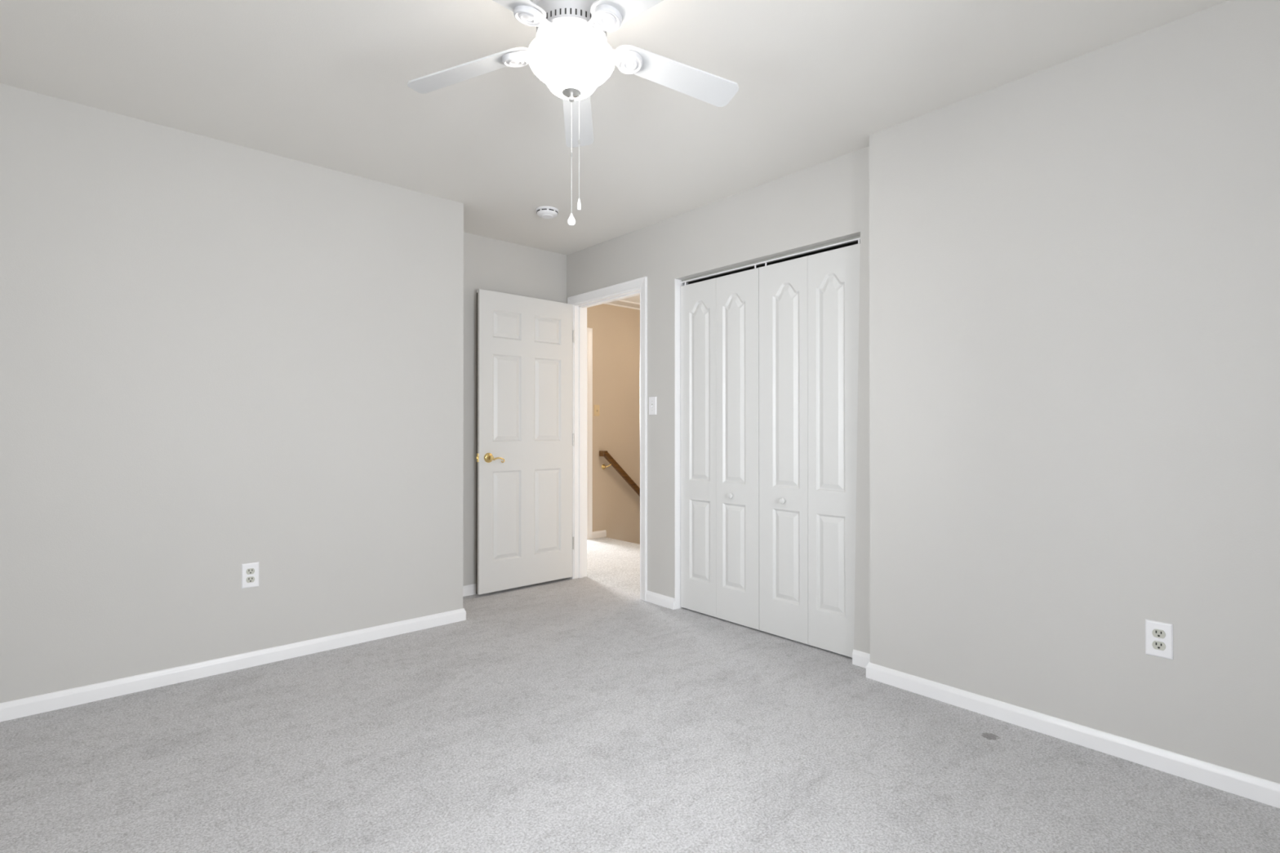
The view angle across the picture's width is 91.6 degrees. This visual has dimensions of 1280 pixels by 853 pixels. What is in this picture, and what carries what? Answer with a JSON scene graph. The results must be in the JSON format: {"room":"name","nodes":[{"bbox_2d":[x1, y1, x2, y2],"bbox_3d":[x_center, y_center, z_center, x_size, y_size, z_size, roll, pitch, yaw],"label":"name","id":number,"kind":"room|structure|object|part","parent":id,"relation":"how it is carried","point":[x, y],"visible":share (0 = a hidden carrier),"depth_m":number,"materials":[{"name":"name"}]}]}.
{"room":"empty bedroom","nodes":[
{"label":"empty bedroom","id":0,"kind":"room"},
{"bbox_2d":[0,83,463,702],"bbox_3d":[-2.093,-0.091,3.102,2.300,2.440,0.602,0,0,-42],"label":"wall","id":1,"kind":"structure","parent":0,"point":[217,357],"depth_m":2.81,"materials":[{"name":"grey paint"}]},
{"bbox_2d":[0,583,476,721],"bbox_3d":[-1.610,1.097,3.442,3.242,0.068,0.500,0,0,-42],"label":"baseboard","id":2,"kind":"structure","parent":1,"relation":"attached to","point":[9,710],"depth_m":2.82,"materials":[{"name":"white paint"}]},
{"bbox_2d":[241,562,258,588],"bbox_3d":[-1.831,0.700,2.923,0.070,0.115,0.008,0,0,-42],"label":"wall outlet","id":3,"kind":"object","parent":1,"relation":"attached to","point":[250,571],"visible":1,"depth_m":2.92,"materials":[{"name":"white plastic"}]},
{"bbox_2d":[246,576,254,582],"bbox_3d":[-1.829,0.719,2.921,0.034,0.027,0.004,0,0,-42],"label":"receptacle","id":4,"kind":"object","parent":3,"relation":"attached to","point":[249,579],"depth_m":2.92,"materials":[{"name":"grey plastic"}]},
{"bbox_2d":[246,568,254,574],"bbox_3d":[-1.829,0.680,2.922,0.034,0.027,0.004,0,0,-42],"label":"receptacle","id":5,"kind":"object","parent":3,"relation":"attached to","point":[249,571],"depth_m":2.92,"materials":[{"name":"grey plastic"}]},
{"bbox_2d":[462,231,566,586],"bbox_3d":[-0.955,-0.084,4.448,1.191,2.440,0.115,0,0,-42],"label":"wall","id":6,"kind":"structure","parent":0,"point":[492,264],"depth_m":4.23,"materials":[{"name":"grey paint"}]},
{"bbox_2d":[586,303,639,544],"bbox_3d":[-0.092,0.829,6.807,3.249,4.240,0.115,0,0,-42],"label":"wall","id":7,"kind":"structure","parent":0,"point":[615,329],"depth_m":6.60,"materials":[{"name":"beige paint"}]},
{"bbox_2d":[586,327,592,539],"bbox_3d":[-0.864,0.070,6.109,0.897,2.151,0.133,0,0,-42],"label":"door frame","id":8,"kind":"structure","parent":7,"relation":"attached to","point":[589,331],"depth_m":6.34,"materials":[{"name":"white paint"}]},
{"bbox_2d":[594,404,599,416],"bbox_3d":[-0.440,-0.165,6.411,0.070,0.115,0.019,0,0,-42],"label":"light switch","id":9,"kind":"object","parent":7,"relation":"attached to","point":[596,406],"visible":1,"depth_m":6.41,"materials":[{"name":"beige plastic"}]},
{"bbox_2d":[592,529,606,538],"bbox_3d":[-0.423,1.113,6.423,0.185,0.068,0.013,0,0,-42],"label":"baseboard","id":10,"kind":"structure","parent":7,"relation":"attached to","point":[598,534],"depth_m":6.42,"materials":[{"name":"white paint"}]},
{"bbox_2d":[599,450,639,496],"bbox_3d":[0.231,1.014,6.957,1.684,1.521,0.091,0,0,-42],"label":"stair handrail","id":11,"kind":"object","parent":7,"relation":"attached to","point":[609,458],"visible":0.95,"depth_m":6.50,"materials":[{"name":"brown wood"}]},
{"bbox_2d":[604,302,639,310],"bbox_3d":[-0.120,-1.285,6.707,3.039,0.014,0.013,0,0,-42],"label":"trim","id":12,"kind":"structure","parent":7,"relation":"attached to","point":[605,303],"depth_m":6.64,"materials":[{"name":"white paint"}]},
{"bbox_2d":[0,0,1228,308],"bbox_3d":[-0.274,-1.344,4.480,6.840,0.080,8.170,0,0,-42],"label":"ceiling","id":13,"kind":"structure","parent":0,"point":[323,83],"depth_m":2.35,"materials":[{"name":"paint"}]},
{"bbox_2d":[535,206,558,218],"bbox_3d":[-0.561,-1.287,3.760,0.136,0.042,0.136,0,0,-42],"label":"smoke detector","id":14,"kind":"object","parent":13,"relation":"attached to","point":[545,212],"visible":1,"depth_m":3.72,"materials":[{"name":"white plastic"}]},
{"bbox_2d":[407,0,738,226],"bbox_3d":[-0.185,-0.951,1.780,1.027,0.734,0.996,0,0,-42],"label":"ceiling fan","id":15,"kind":"object","parent":13,"relation":"hanging from","point":[570,51],"visible":1,"depth_m":1.79,"materials":[{"name":"white metal"}]},
{"bbox_3d":[-0.519,-1.085,1.897,0.403,0.075,0.103,0,0,15],"label":"blade","id":16,"kind":"part","parent":15,"relation":"part of","materials":[{"name":"white wood"}]},
{"bbox_3d":[-0.381,-1.087,1.533,0.103,0.075,0.403,0,0,33],"label":"blade","id":17,"kind":"part","parent":15,"relation":"part of","materials":[{"name":"white wood"}]},
{"bbox_3d":[-0.199,-1.027,1.810,0.254,0.113,0.254,0,0,-42],"label":"lamp shade","id":18,"kind":"part","parent":15,"relation":"part of","materials":[{"name":"white glass"}]},
{"bbox_3d":[-0.199,-0.783,1.809,0.003,0.327,0.003,0,0,26],"label":"pull chain","id":19,"kind":"part","parent":15,"relation":"part of","materials":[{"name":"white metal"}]},
{"bbox_3d":[-0.215,-1.084,2.141,0.103,0.075,0.403,0,0,-3],"label":"blade","id":20,"kind":"part","parent":15,"relation":"part of","materials":[{"name":"white wood"}]},
{"bbox_3d":[-0.177,-0.814,1.809,0.003,0.302,0.003,0,0,-19],"label":"pull chain","id":21,"kind":"part","parent":15,"relation":"part of","materials":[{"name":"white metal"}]},
{"bbox_3d":[0.009,-1.087,1.552,0.103,0.075,0.403,0,0,-39],"label":"blade","id":22,"kind":"part","parent":15,"relation":"part of","materials":[{"name":"white wood"}]},
{"bbox_3d":[0.111,-1.085,1.928,0.403,0.075,0.103,0,0,-21],"label":"blade","id":23,"kind":"part","parent":15,"relation":"part of","materials":[{"name":"white wood"}]},
{"bbox_2d":[615,299,639,305],"bbox_3d":[0.280,-1.287,6.350,0.924,0.014,0.678,0,0,-42],"label":"trim","id":24,"kind":"structure","parent":13,"relation":"attached to","point":[620,300],"depth_m":6.42,"materials":[{"name":"white paint"}]},
{"bbox_2d":[0,537,1279,852],"bbox_3d":[-0.870,1.158,3.933,5.240,0.050,8.170,0,0,-42],"label":"floor","id":25,"kind":"structure","parent":0,"point":[566,715],"depth_m":2.09,"materials":[{"name":"grey carpet"}]},
{"bbox_2d":[566,146,870,653],"bbox_3d":[0.324,-0.087,3.826,0.115,2.440,2.518,0,0,-42],"label":"wall","id":26,"kind":"structure","parent":0,"point":[828,202],"depth_m":3.59,"materials":[{"name":"grey paint"}]},
{"bbox_2d":[567,276,647,601],"bbox_3d":[-0.207,0.080,4.406,0.133,2.111,0.874,0,0,-42],"label":"door frame","id":27,"kind":"structure","parent":26,"relation":"attached to","point":[637,286],"depth_m":4.65,"materials":[{"name":"white paint"}]},
{"bbox_2d":[475,288,573,595],"bbox_3d":[-0.796,0.102,4.391,0.780,2.028,0.144,0,0,-42],"label":"door","id":28,"kind":"structure","parent":27,"relation":"attached to","point":[525,437],"depth_m":4.35,"materials":[{"name":"white paint"}]},
{"bbox_3d":[-0.974,0.210,4.171,0.131,0.069,0.055,0,0,-42],"label":"lever handle","id":29,"kind":"part","parent":28,"relation":"part of","materials":[{"name":"gold metal"}]},
{"bbox_2d":[648,396,656,414],"bbox_3d":[0.076,-0.133,4.003,0.019,0.115,0.070,0,0,-42],"label":"light switch","id":30,"kind":"object","parent":26,"relation":"attached to","point":[652,400],"visible":1,"depth_m":4.00,"materials":[{"name":"white plastic"}]},
{"bbox_2d":[645,591,674,609],"bbox_3d":[0.124,1.099,3.947,0.013,0.068,0.258,0,0,-42],"label":"baseboard","id":31,"kind":"structure","parent":26,"relation":"attached to","point":[661,600],"depth_m":3.94,"materials":[{"name":"white paint"}]},
{"bbox_2d":[674,279,688,609],"bbox_3d":[0.260,0.108,3.895,0.117,2.050,0.007,0,0,-42],"label":"door frame","id":32,"kind":"structure","parent":26,"relation":"attached to","point":[677,284],"depth_m":3.87,"materials":[{"name":"white paint"}]},
{"bbox_2d":[680,235,860,284],"bbox_3d":[0.685,-0.896,3.433,0.038,0.046,1.254,0,0,-42],"label":"closet track","id":33,"kind":"object","parent":26,"relation":"attached to","point":[856,238],"visible":0.84,"depth_m":3.36,"materials":[{"name":"metal"}]},
{"bbox_2d":[680,267,759,630],"bbox_3d":[0.452,0.123,3.652,0.066,1.998,0.602,0,0,-42],"label":"door","id":34,"kind":"structure","parent":33,"relation":"hanging from","point":[720,316],"depth_m":3.64,"materials":[{"name":"white paint"}]},
{"bbox_3d":[0.518,0.394,3.553,0.036,0.033,0.033,0,0,-42],"label":"knob","id":35,"kind":"part","parent":34,"relation":"part of","materials":[{"name":"white paint"}]},
{"bbox_2d":[759,243,860,657],"bbox_3d":[0.859,0.120,3.197,0.066,1.998,0.614,0,0,-42],"label":"door","id":36,"kind":"structure","parent":33,"relation":"hanging from","point":[809,305],"depth_m":3.19,"materials":[{"name":"white paint"}]},
{"bbox_3d":[0.754,0.393,3.290,0.036,0.033,0.033,0,0,-42],"label":"knob","id":37,"kind":"part","parent":36,"relation":"part of","materials":[{"name":"white paint"}]},
{"bbox_2d":[852,648,870,668],"bbox_3d":[1.057,1.094,2.906,0.013,0.068,0.134,0,0,-42],"label":"baseboard","id":38,"kind":"object","parent":26,"relation":"attached to","point":[860,659],"visible":0.62,"depth_m":2.92,"materials":[{"name":"white paint"}]},
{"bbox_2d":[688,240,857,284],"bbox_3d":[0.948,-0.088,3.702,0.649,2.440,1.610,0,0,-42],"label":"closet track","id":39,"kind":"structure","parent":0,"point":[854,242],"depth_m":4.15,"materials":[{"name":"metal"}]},
{"bbox_2d":[869,0,1279,783],"bbox_3d":[1.768,-0.097,2.138,0.216,2.440,1.965,0,0,-42],"label":"wall","id":40,"kind":"structure","parent":0,"point":[1074,264],"depth_m":2.18,"materials":[{"name":"grey paint"}]},
{"bbox_2d":[866,662,1279,808],"bbox_3d":[1.672,1.089,2.134,0.102,0.068,1.858,0,0,-42],"label":"baseboard","id":41,"kind":"structure","parent":40,"relation":"attached to","point":[1267,792],"depth_m":2.16,"materials":[{"name":"white paint"}]},
{"bbox_2d":[1145,619,1173,659],"bbox_3d":[1.702,0.699,2.040,0.008,0.115,0.070,0,0,-42],"label":"wall outlet","id":42,"kind":"object","parent":40,"relation":"attached to","point":[1158,635],"visible":1,"depth_m":2.04,"materials":[{"name":"white plastic"}]},
{"bbox_2d":[1151,640,1165,650],"bbox_3d":[1.700,0.718,2.038,0.004,0.027,0.034,0,0,-42],"label":"receptacle","id":43,"kind":"object","parent":42,"relation":"attached to","point":[1156,645],"depth_m":2.04,"materials":[{"name":"grey plastic"}]},
{"bbox_2d":[1151,628,1165,638],"bbox_3d":[1.700,0.679,2.038,0.004,0.027,0.034,0,0,-42],"label":"receptacle","id":44,"kind":"object","parent":42,"relation":"attached to","point":[1156,633],"depth_m":2.04,"materials":[{"name":"grey plastic"}]}
]}

